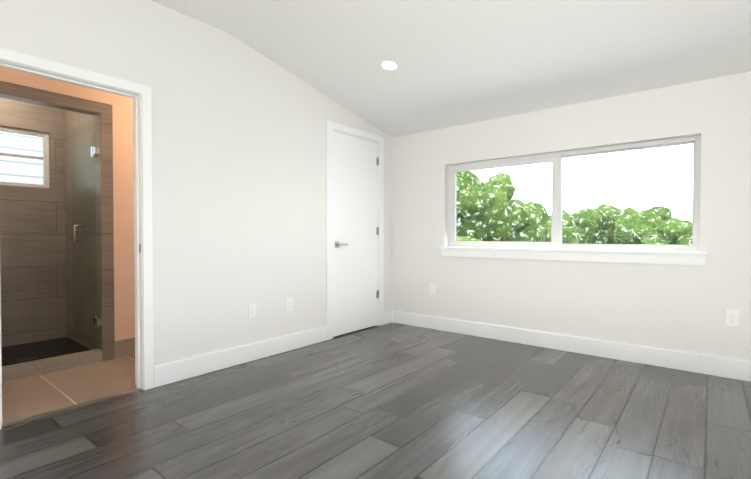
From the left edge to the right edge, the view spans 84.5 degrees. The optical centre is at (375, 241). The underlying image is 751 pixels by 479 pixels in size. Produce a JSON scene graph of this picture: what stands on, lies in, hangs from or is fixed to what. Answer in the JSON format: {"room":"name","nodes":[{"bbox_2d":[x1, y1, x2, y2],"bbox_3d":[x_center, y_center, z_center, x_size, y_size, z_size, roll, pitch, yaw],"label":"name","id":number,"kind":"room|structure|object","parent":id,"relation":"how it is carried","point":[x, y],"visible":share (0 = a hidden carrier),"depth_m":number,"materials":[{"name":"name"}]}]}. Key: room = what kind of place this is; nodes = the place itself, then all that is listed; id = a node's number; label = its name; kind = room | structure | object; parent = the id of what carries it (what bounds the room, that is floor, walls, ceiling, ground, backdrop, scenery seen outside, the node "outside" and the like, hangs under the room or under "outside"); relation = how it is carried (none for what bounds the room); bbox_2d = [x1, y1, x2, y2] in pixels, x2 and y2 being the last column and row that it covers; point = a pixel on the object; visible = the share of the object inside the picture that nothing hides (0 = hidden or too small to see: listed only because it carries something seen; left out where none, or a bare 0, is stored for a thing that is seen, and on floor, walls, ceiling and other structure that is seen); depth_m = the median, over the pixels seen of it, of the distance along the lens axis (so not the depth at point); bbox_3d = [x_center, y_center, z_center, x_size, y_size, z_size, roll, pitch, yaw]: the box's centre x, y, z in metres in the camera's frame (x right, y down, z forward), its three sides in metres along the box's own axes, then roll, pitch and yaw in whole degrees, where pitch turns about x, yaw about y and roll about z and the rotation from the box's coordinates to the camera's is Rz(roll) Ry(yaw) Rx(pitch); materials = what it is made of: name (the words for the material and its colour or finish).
{"room":"empty bedroom","nodes":[
{"label":"empty bedroom","id":0,"kind":"room"},
{"bbox_2d":[0,97,66,346],"bbox_3d":[-3.401,-0.804,3.714,0.150,3.600,3.500,1,1,39],"label":"wall","id":1,"kind":"structure","parent":0,"point":[33,263],"depth_m":3.87,"materials":[{"name":"tile"}]},
{"bbox_2d":[0,126,48,187],"bbox_3d":[-3.336,-0.770,3.787,0.060,0.530,0.535,1,1,39],"label":"shower window","id":2,"kind":"structure","parent":1,"relation":"in","point":[45,149],"depth_m":3.89,"materials":[{"name":"white plastic"}]},
{"bbox_2d":[0,67,134,340],"bbox_3d":[-2.632,-0.795,3.091,0.110,3.600,3.500,1,1,39],"label":"wall","id":3,"kind":"structure","parent":0,"point":[123,221],"depth_m":3.56,"materials":[{"name":"beige paint"}]},
{"bbox_2d":[0,81,114,360],"bbox_3d":[-2.708,-0.069,2.989,0.114,2.150,1.410,1,1,39],"label":"wall pier","id":4,"kind":"object","parent":3,"relation":"attached to","point":[101,112],"visible":0.95,"depth_m":3.45,"materials":[{"name":"tile"}]},
{"bbox_2d":[72,125,97,347],"bbox_3d":[-2.573,-0.063,3.643,0.600,1.920,0.010,1,1,39],"label":"shower glass door","id":5,"kind":"structure","parent":4,"relation":"attached to","point":[82,232],"depth_m":3.64,"materials":[{"name":"clear glass"}]},
{"bbox_2d":[74,225,84,243],"bbox_3d":[-2.620,-0.064,3.681,0.017,0.167,0.112,1,1,39],"label":"shower door handle","id":6,"kind":"object","parent":5,"relation":"attached to","point":[75,233],"visible":0.65,"depth_m":3.64,"materials":[{"name":"silver metal"}]},
{"bbox_2d":[91,146,101,326],"bbox_3d":[-2.334,-0.041,3.462,0.110,1.510,0.048,1,1,39],"label":"shower glass hinges","id":7,"kind":"object","parent":4,"relation":"attached to","point":[96,319],"visible":0.94,"depth_m":3.44,"materials":[{"name":"silver metal"}]},
{"bbox_2d":[115,338,134,357],"bbox_3d":[-1.855,0.918,3.979,0.010,0.147,1.180,1,1,39],"label":"baseboard","id":8,"kind":"structure","parent":3,"relation":"attached to","point":[124,347],"depth_m":3.58,"materials":[{"name":"beige tile"}]},
{"bbox_2d":[2,354,136,423],"bbox_3d":[-2.663,1.010,3.143,2.050,0.012,3.500,1,1,39],"label":"floor","id":9,"kind":"structure","parent":0,"point":[30,396],"depth_m":2.85,"materials":[{"name":"beige tile"}]},
{"bbox_2d":[1,337,90,365],"bbox_3d":[-3.090,0.977,3.315,0.870,0.050,1.230,1,1,39],"label":"pebble shower floor","id":10,"kind":"structure","parent":9,"relation":"on","point":[44,349],"depth_m":3.62,"materials":[{"name":"black stone"}]},
{"bbox_2d":[15,356,37,361],"bbox_3d":[-2.815,0.950,3.336,0.114,0.004,0.122,1,1,39],"label":"floor drain","id":11,"kind":"object","parent":10,"relation":"in","point":[26,358],"visible":1,"depth_m":3.34,"materials":[{"name":"silver metal"}]},
{"bbox_2d":[2,349,101,381],"bbox_3d":[-2.710,0.964,3.006,0.110,0.085,1.230,1,1,39],"label":"curb","id":12,"kind":"object","parent":9,"relation":"on","point":[29,368],"visible":0.9,"depth_m":3.19,"materials":[{"name":"tile"}]},
{"bbox_2d":[64,110,97,349],"bbox_3d":[-2.674,-0.806,3.801,0.870,3.600,0.090,1,1,39],"label":"wall","id":13,"kind":"structure","parent":0,"point":[82,334],"depth_m":3.69,"materials":[{"name":"glass"}]},
{"bbox_2d":[0,0,391,365],"bbox_3d":[-2.048,-0.783,2.295,0.120,3.600,7.300,1,1,39],"label":"wall","id":14,"kind":"structure","parent":0,"point":[239,171],"depth_m":3.21,"materials":[{"name":"white paint"}]},
{"bbox_2d":[0,47,153,429],"bbox_3d":[-1.853,-0.017,2.547,0.152,2.061,0.852,1,1,39],"label":"door frame","id":15,"kind":"structure","parent":14,"relation":"attached to","point":[144,91],"depth_m":2.80,"materials":[{"name":"white paint"}]},
{"bbox_2d":[248,303,255,318],"bbox_3d":[-1.033,0.581,3.465,0.009,0.124,0.076,1,1,39],"label":"electrical outlet","id":16,"kind":"object","parent":14,"relation":"attached to","point":[251,310],"visible":1,"depth_m":3.46,"materials":[{"name":"white plastic"}]},
{"bbox_2d":[154,310,392,387],"bbox_3d":[-1.995,0.946,2.278,0.016,0.143,7.000,1,1,39],"label":"baseboard","id":17,"kind":"structure","parent":14,"relation":"attached to","point":[171,372],"depth_m":3.33,"materials":[{"name":"white paint"}]},
{"bbox_2d":[286,297,292,311],"bbox_3d":[-0.787,0.576,3.768,0.009,0.124,0.076,1,1,39],"label":"electrical outlet","id":18,"kind":"object","parent":14,"relation":"attached to","point":[289,304],"visible":1,"depth_m":3.77,"materials":[{"name":"white plastic"}]},
{"bbox_2d":[326,120,383,339],"bbox_3d":[-0.251,-0.084,4.521,0.120,2.135,0.785,1,1,39],"label":"door frame","id":19,"kind":"structure","parent":14,"relation":"attached to","point":[378,204],"depth_m":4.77,"materials":[{"name":"white paint"}]},
{"bbox_2d":[333,131,377,336],"bbox_3d":[-0.202,-0.077,4.481,0.082,2.099,0.737,1,1,39],"label":"closet door","id":20,"kind":"structure","parent":14,"relation":"in","point":[355,225],"depth_m":4.46,"materials":[{"name":"white paint"}]},
{"bbox_2d":[376,157,378,297],"bbox_3d":[0.025,-0.155,4.760,0.013,1.620,0.036,1,1,39],"label":"closet door hinge","id":21,"kind":"object","parent":14,"relation":"attached to","point":[377,232],"visible":1,"depth_m":4.76,"materials":[{"name":"grey metal"}]},
{"bbox_2d":[0,322,750,478],"bbox_3d":[-0.584,1.040,1.135,5.550,0.012,7.000,1,1,39],"label":"floor","id":22,"kind":"structure","parent":0,"point":[392,400],"depth_m":2.33,"materials":[{"name":"grey wood"}]},
{"bbox_2d":[1,388,140,426],"bbox_3d":[-1.833,1.011,2.547,0.034,0.004,0.720,1,1,39],"label":"threshold","id":23,"kind":"object","parent":22,"relation":"on","point":[55,411],"depth_m":2.50,"materials":[{"name":"grey"}]},
{"bbox_2d":[151,0,750,137],"bbox_3d":[-1.011,-1.663,1.441,7.050,1.014,7.400,1,1,39],"label":"ceiling","id":24,"kind":"structure","parent":0,"point":[460,62],"depth_m":3.06,"materials":[{"name":"white paint"}]},
{"bbox_2d":[380,60,398,70],"bbox_3d":[0.115,-1.466,3.441,0.156,0.006,0.156,1,-10,39],"label":"recessed light","id":25,"kind":"object","parent":24,"relation":"in","point":[390,65],"visible":1,"depth_m":3.44,"materials":[{"name":"white paint"}]},
{"bbox_2d":[392,71,750,360],"bbox_3d":[1.229,-0.812,4.240,6.980,3.600,0.150,1,1,39],"label":"wall","id":26,"kind":"structure","parent":0,"point":[682,308],"depth_m":3.57,"materials":[{"name":"white paint"}]},
{"bbox_2d":[429,284,434,294],"bbox_3d":[0.637,0.537,4.638,0.076,0.124,0.009,1,1,39],"label":"outlet","id":27,"kind":"object","parent":26,"relation":"attached to","point":[431,289],"visible":1,"depth_m":4.63,"materials":[{"name":"white plastic"}]},
{"bbox_2d":[392,310,750,381],"bbox_3d":[1.984,0.927,3.546,4.600,0.143,0.016,1,1,39],"label":"baseboard","id":28,"kind":"structure","parent":26,"relation":"attached to","point":[711,365],"depth_m":3.60,"materials":[{"name":"white paint"}]},
{"bbox_2d":[441,249,705,265],"bbox_3d":[1.613,0.134,3.835,2.275,0.080,0.017,1,1,39],"label":"window sill","id":29,"kind":"structure","parent":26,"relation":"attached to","point":[696,260],"depth_m":3.63,"materials":[{"name":"white paint"}]},
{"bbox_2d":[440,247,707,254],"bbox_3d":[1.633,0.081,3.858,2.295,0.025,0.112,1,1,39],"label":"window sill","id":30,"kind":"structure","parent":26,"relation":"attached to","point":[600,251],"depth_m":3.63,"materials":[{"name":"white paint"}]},
{"bbox_2d":[448,135,700,250],"bbox_3d":[1.685,-0.382,3.924,2.205,0.900,0.076,1,1,39],"label":"window","id":31,"kind":"structure","parent":26,"relation":"in","point":[556,159],"depth_m":3.86,"materials":[{"name":"white plastic"}]},
{"bbox_2d":[726,309,739,326],"bbox_3d":[2.621,0.564,3.029,0.076,0.124,0.009,1,1,39],"label":"outlet","id":32,"kind":"object","parent":26,"relation":"attached to","point":[732,318],"visible":1,"depth_m":3.03,"materials":[{"name":"white plastic"}]},
{"bbox_3d":[20.567,3.889,14.282,100.000,0.100,100.000,1,1,39],"label":"ground","id":33,"kind":"structure","parent":0,"visible":0},
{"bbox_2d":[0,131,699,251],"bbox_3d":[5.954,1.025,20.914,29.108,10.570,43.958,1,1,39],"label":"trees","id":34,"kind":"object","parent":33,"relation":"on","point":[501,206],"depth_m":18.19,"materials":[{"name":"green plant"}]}
]}

